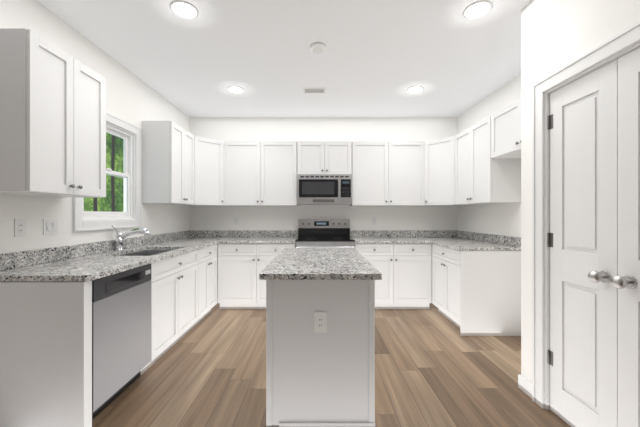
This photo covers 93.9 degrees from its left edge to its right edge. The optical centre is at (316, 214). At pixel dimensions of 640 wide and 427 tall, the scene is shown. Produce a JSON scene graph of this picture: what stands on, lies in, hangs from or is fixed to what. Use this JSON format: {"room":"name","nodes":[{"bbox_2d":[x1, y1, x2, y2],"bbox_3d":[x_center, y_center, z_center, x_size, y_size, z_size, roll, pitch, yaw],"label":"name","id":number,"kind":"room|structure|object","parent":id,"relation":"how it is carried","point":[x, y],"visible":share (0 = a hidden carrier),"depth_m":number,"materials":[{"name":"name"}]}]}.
{"room":"kitchen","nodes":[
{"label":"kitchen","id":0,"kind":"room"},
{"bbox_2d":[0,0,189,253],"bbox_3d":[-1.980,-0.110,0.250,0.120,2.720,8.500,0,0,0],"label":"wall","id":1,"kind":"structure","parent":0,"point":[131,98],"depth_m":2.38,"materials":[{"name":"paint"}]},
{"bbox_2d":[14,219,25,236],"bbox_3d":[-1.916,0.085,1.930,0.007,0.116,0.072,0,0,0],"label":"electrical outlet","id":2,"kind":"object","parent":1,"relation":"attached to","point":[19,227],"visible":1,"depth_m":1.92,"materials":[{"name":"white plastic"}]},
{"bbox_2d":[43,218,57,234],"bbox_3d":[-1.915,0.085,2.150,0.010,0.116,0.116,0,0,0],"label":"light switch","id":3,"kind":"object","parent":1,"relation":"attached to","point":[50,226],"visible":1,"depth_m":2.14,"materials":[{"name":"white plastic"}]},
{"bbox_2d":[0,28,105,197],"bbox_3d":[-1.739,-0.580,1.953,0.354,0.900,0.606,0,0,0],"label":"upper cabinet","id":4,"kind":"object","parent":1,"relation":"attached to","point":[52,120],"visible":1,"depth_m":1.78,"materials":[{"name":"paint"}]},
{"bbox_2d":[72,111,141,231],"bbox_3d":[-1.951,-0.400,2.788,0.108,1.064,0.889,0,0,0],"label":"window","id":5,"kind":"structure","parent":1,"relation":"in","point":[119,206],"depth_m":2.94,"materials":[{"name":"plastic"}]},
{"bbox_2d":[142,121,194,204],"bbox_3d":[-1.739,-0.580,3.576,0.354,0.900,0.616,0,0,0],"label":"upper cabinet","id":6,"kind":"object","parent":1,"relation":"attached to","point":[168,162],"visible":1,"depth_m":3.27,"materials":[{"name":"paint"}]},
{"bbox_2d":[37,0,530,116],"bbox_3d":[0.100,-1.500,0.250,4.280,0.060,8.740,0,0,0],"label":"ceiling","id":7,"kind":"structure","parent":0,"point":[377,58],"depth_m":2.71,"materials":[{"name":"paint"}]},
{"bbox_2d":[169,0,198,18],"bbox_3d":[-0.950,-1.465,2.140,0.196,0.009,0.196,0,0,0],"label":"recessed light","id":8,"kind":"object","parent":7,"relation":"in","point":[183,9],"visible":1,"depth_m":2.12,"materials":[{"name":"white plastic"}]},
{"bbox_2d":[227,86,243,92],"bbox_3d":[-0.950,-1.465,3.500,0.196,0.009,0.196,0,0,0],"label":"recessed light","id":9,"kind":"object","parent":7,"relation":"in","point":[235,89],"visible":0.98,"depth_m":3.48,"materials":[{"name":"white plastic"}]},
{"bbox_2d":[302,88,325,92],"bbox_3d":[-0.030,-1.464,3.530,0.280,0.010,0.150,0,0,0],"label":"ceiling vent","id":10,"kind":"object","parent":7,"relation":"in","point":[314,90],"visible":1,"depth_m":3.51,"materials":[{"name":"white plastic"}]},
{"bbox_2d":[310,42,325,53],"bbox_3d":[0.010,-1.450,2.610,0.136,0.040,0.136,0,0,0],"label":"smoke detector","id":11,"kind":"object","parent":7,"relation":"attached to","point":[318,47],"visible":1,"depth_m":2.58,"materials":[{"name":"white plastic"}]},
{"bbox_2d":[406,86,423,92],"bbox_3d":[1.150,-1.465,3.500,0.196,0.009,0.196,0,0,0],"label":"recessed light","id":12,"kind":"object","parent":7,"relation":"in","point":[414,89],"visible":0.98,"depth_m":3.48,"materials":[{"name":"white plastic"}]},
{"bbox_2d":[462,0,492,18],"bbox_3d":[1.150,-1.465,2.140,0.196,0.009,0.196,0,0,0],"label":"recessed light","id":13,"kind":"object","parent":7,"relation":"in","point":[477,9],"visible":1,"depth_m":2.12,"materials":[{"name":"white plastic"}]},
{"bbox_2d":[190,117,457,229],"bbox_3d":[0.100,-0.110,4.560,4.280,2.720,0.120,0,0,0],"label":"wall","id":14,"kind":"structure","parent":0,"point":[326,129],"depth_m":4.50,"materials":[{"name":"paint"}]},
{"bbox_2d":[180,136,223,205],"bbox_3d":[-1.607,-0.580,4.190,0.622,0.900,0.616,0,0,0],"label":"upper cabinet","id":15,"kind":"object","parent":14,"relation":"attached to","point":[209,171],"visible":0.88,"depth_m":4.03,"materials":[{"name":"paint"}]},
{"bbox_2d":[234,217,237,224],"bbox_3d":[-1.220,0.090,4.496,0.072,0.116,0.007,0,0,0],"label":"electrical outlet","id":16,"kind":"object","parent":14,"relation":"attached to","point":[235,220],"visible":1,"depth_m":4.49,"materials":[{"name":"white plastic"}]},
{"bbox_2d":[224,141,297,205],"bbox_3d":[-0.793,-0.580,4.319,1.022,0.900,0.354,0,0,0],"label":"upper cabinet","id":17,"kind":"object","parent":14,"relation":"attached to","point":[260,173],"visible":1,"depth_m":4.18,"materials":[{"name":"paint"}]},
{"bbox_2d":[297,141,351,173],"bbox_3d":[0.105,-0.796,4.319,0.766,0.468,0.354,0,0,0],"label":"upper cabinet","id":18,"kind":"object","parent":14,"relation":"attached to","point":[324,157],"visible":0.88,"depth_m":4.18,"materials":[{"name":"paint"}]},
{"bbox_2d":[297,174,351,204],"bbox_3d":[0.105,-0.355,4.277,0.764,0.406,0.439,0,0,0],"label":"microwave","id":19,"kind":"object","parent":18,"relation":"attached to","point":[324,189],"visible":1,"depth_m":4.09,"materials":[{"name":"silver metal"}]},
{"bbox_2d":[372,217,376,224],"bbox_3d":[0.860,0.090,4.496,0.072,0.116,0.007,0,0,0],"label":"electrical outlet","id":20,"kind":"object","parent":14,"relation":"attached to","point":[374,220],"visible":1,"depth_m":4.49,"materials":[{"name":"white plastic"}]},
{"bbox_2d":[350,141,423,205],"bbox_3d":[0.998,-0.580,4.319,1.012,0.900,0.354,0,0,0],"label":"upper cabinet","id":21,"kind":"object","parent":14,"relation":"attached to","point":[387,173],"visible":0.98,"depth_m":4.18,"materials":[{"name":"paint"}]},
{"bbox_2d":[424,136,467,205],"bbox_3d":[1.807,-0.580,4.190,0.622,0.900,0.616,0,0,0],"label":"upper cabinet","id":22,"kind":"object","parent":14,"relation":"attached to","point":[439,171],"visible":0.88,"depth_m":4.03,"materials":[{"name":"paint"}]},
{"bbox_2d":[92,302,570,426],"bbox_3d":[0.100,1.280,0.250,4.280,0.060,8.740,0,0,0],"label":"floor","id":23,"kind":"structure","parent":0,"point":[434,367],"depth_m":2.25,"materials":[{"name":"brown wood"}]},
{"bbox_2d":[0,281,91,426],"bbox_3d":[-1.604,0.812,1.682,0.628,0.876,0.060,0,0,0],"label":"cabinet end panel","id":24,"kind":"object","parent":23,"relation":"on","point":[45,354],"visible":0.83,"depth_m":1.65,"materials":[{"name":"paint"}]},
{"bbox_2d":[92,264,150,419],"bbox_3d":[-1.576,0.814,2.017,0.588,0.872,0.604,0,0,0],"label":"dishwasher","id":25,"kind":"object","parent":23,"relation":"on","point":[121,330],"visible":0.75,"depth_m":1.95,"materials":[{"name":"silver metal"}]},
{"bbox_2d":[140,250,197,374],"bbox_3d":[-1.587,0.812,2.780,0.657,0.876,0.916,0,0,0],"label":"base cabinet","id":26,"kind":"object","parent":23,"relation":"on","point":[174,299],"visible":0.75,"depth_m":2.68,"materials":[{"name":"paint"}]},
{"bbox_2d":[0,230,219,281],"bbox_3d":[-1.588,0.303,3.076,0.660,0.135,2.843,0,0,0],"label":"countertop","id":27,"kind":"structure","parent":26,"relation":"on","point":[84,262],"depth_m":2.17,"materials":[{"name":"stone"}]},
{"bbox_2d":[111,225,150,250],"bbox_3d":[-1.726,0.214,2.779,0.330,0.243,0.119,0,0,0],"label":"faucet","id":28,"kind":"object","parent":27,"relation":"on","point":[119,241],"visible":1,"depth_m":2.78,"materials":[{"name":"silver metal"}]},
{"bbox_2d":[120,250,171,255],"bbox_3d":[-1.580,0.481,2.800,0.444,0.218,0.724,0,0,0],"label":"sink","id":29,"kind":"object","parent":27,"relation":"in","point":[147,252],"visible":0.06,"depth_m":3.14,"materials":[{"name":"silver metal"}]},
{"bbox_2d":[198,244,217,315],"bbox_3d":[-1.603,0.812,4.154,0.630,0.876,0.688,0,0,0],"label":"base cabinet","id":30,"kind":"object","parent":23,"relation":"on","point":[207,279],"depth_m":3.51,"materials":[{"name":"paint"}]},
{"bbox_2d":[218,243,295,308],"bbox_3d":[-0.785,0.812,4.168,1.006,0.876,0.657,0,0,0],"label":"base cabinet","id":31,"kind":"object","parent":23,"relation":"on","point":[241,267],"visible":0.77,"depth_m":3.88,"materials":[{"name":"paint"}]},
{"bbox_2d":[220,230,297,243],"bbox_3d":[-0.769,0.303,4.169,0.977,0.135,0.656,0,0,0],"label":"countertop","id":32,"kind":"structure","parent":31,"relation":"on","point":[226,236],"depth_m":4.48,"materials":[{"name":"stone"}]},
{"bbox_2d":[266,280,374,426],"bbox_3d":[0.021,0.810,2.360,0.630,0.879,1.284,0,0,0],"label":"kitchen island","id":33,"kind":"object","parent":23,"relation":"on","point":[313,379],"depth_m":1.73,"materials":[{"name":"paint"}]},
{"bbox_2d":[314,312,326,332],"bbox_3d":[0.020,0.622,1.726,0.072,0.116,0.007,0,0,0],"label":"outlet","id":34,"kind":"object","parent":33,"relation":"attached to","point":[320,322],"visible":1,"depth_m":1.72,"materials":[{"name":"white plastic"}]},
{"bbox_2d":[259,248,381,279],"bbox_3d":[0.020,0.354,2.365,0.700,0.035,1.330,0,0,0],"label":"island countertop","id":35,"kind":"structure","parent":33,"relation":"on","point":[292,263],"depth_m":1.94,"materials":[{"name":"grey stone"}]},
{"bbox_2d":[295,219,354,248],"bbox_3d":[0.105,0.656,4.138,0.764,1.188,0.717,0,0,0],"label":"range","id":36,"kind":"object","parent":23,"relation":"on","point":[323,233],"visible":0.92,"depth_m":4.41,"materials":[{"name":"silver metal"}]},
{"bbox_2d":[355,244,431,308],"bbox_3d":[0.990,0.812,4.168,0.996,0.876,0.657,0,0,0],"label":"base cabinet","id":37,"kind":"object","parent":23,"relation":"on","point":[405,271],"visible":0.71,"depth_m":3.88,"materials":[{"name":"paint"}]},
{"bbox_2d":[350,230,427,243],"bbox_3d":[1.304,0.303,4.156,1.627,0.135,0.683,0,0,0],"label":"countertop","id":38,"kind":"structure","parent":37,"relation":"on","point":[360,236],"depth_m":4.48,"materials":[{"name":"stone"}]},
{"bbox_2d":[432,244,483,315],"bbox_3d":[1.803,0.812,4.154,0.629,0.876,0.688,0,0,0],"label":"base cabinet","id":39,"kind":"object","parent":23,"relation":"on","point":[476,293],"depth_m":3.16,"materials":[{"name":"paint"}]},
{"bbox_2d":[428,230,520,250],"bbox_3d":[1.780,0.303,3.446,0.676,0.135,0.737,0,0,0],"label":"countertop","id":40,"kind":"structure","parent":39,"relation":"on","point":[452,239],"depth_m":3.55,"materials":[{"name":"stone"}]},
{"bbox_2d":[458,74,520,236],"bbox_3d":[2.180,-0.110,0.250,0.120,2.720,8.500,0,0,0],"label":"wall","id":41,"kind":"structure","parent":0,"point":[503,219],"depth_m":3.61,"materials":[{"name":"paint"}]},
{"bbox_2d":[455,115,520,204],"bbox_3d":[1.939,-0.580,3.484,0.354,0.900,0.800,0,0,0],"label":"upper cabinet","id":42,"kind":"object","parent":41,"relation":"attached to","point":[482,177],"visible":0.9,"depth_m":3.25,"materials":[{"name":"paint"}]},
{"bbox_2d":[491,98,520,158],"bbox_3d":[1.939,-0.805,2.617,0.354,0.450,0.926,0,0,0],"label":"upper cabinet","id":43,"kind":"object","parent":41,"relation":"attached to","point":[506,132],"visible":0.35,"depth_m":2.84,"materials":[{"name":"paint"}]},
{"bbox_2d":[521,0,639,382],"bbox_3d":[1.795,-0.110,-0.925,0.650,2.720,6.150,0,0,0],"label":"wall","id":44,"kind":"structure","parent":0,"point":[556,35],"depth_m":1.96,"materials":[{"name":"paint"}]},
{"bbox_2d":[518,374,531,390],"bbox_3d":[1.778,1.202,2.158,0.644,0.095,0.016,0,0,0],"label":"baseboard","id":45,"kind":"structure","parent":44,"relation":"attached to","point":[524,385],"depth_m":2.11,"materials":[{"name":"paint"}]},
{"bbox_2d":[532,20,639,409],"bbox_3d":[1.513,0.188,1.480,0.134,2.124,1.058,0,0,0],"label":"door frame","id":46,"kind":"structure","parent":44,"relation":"attached to","point":[619,44],"depth_m":1.92,"materials":[{"name":"paint"}]},
{"bbox_2d":[548,47,639,426],"bbox_3d":[1.466,0.234,1.480,0.114,2.016,0.874,0,0,0],"label":"pantry doors","id":47,"kind":"structure","parent":44,"relation":"in","point":[594,238],"depth_m":1.59,"materials":[{"name":"paint"}]}
]}

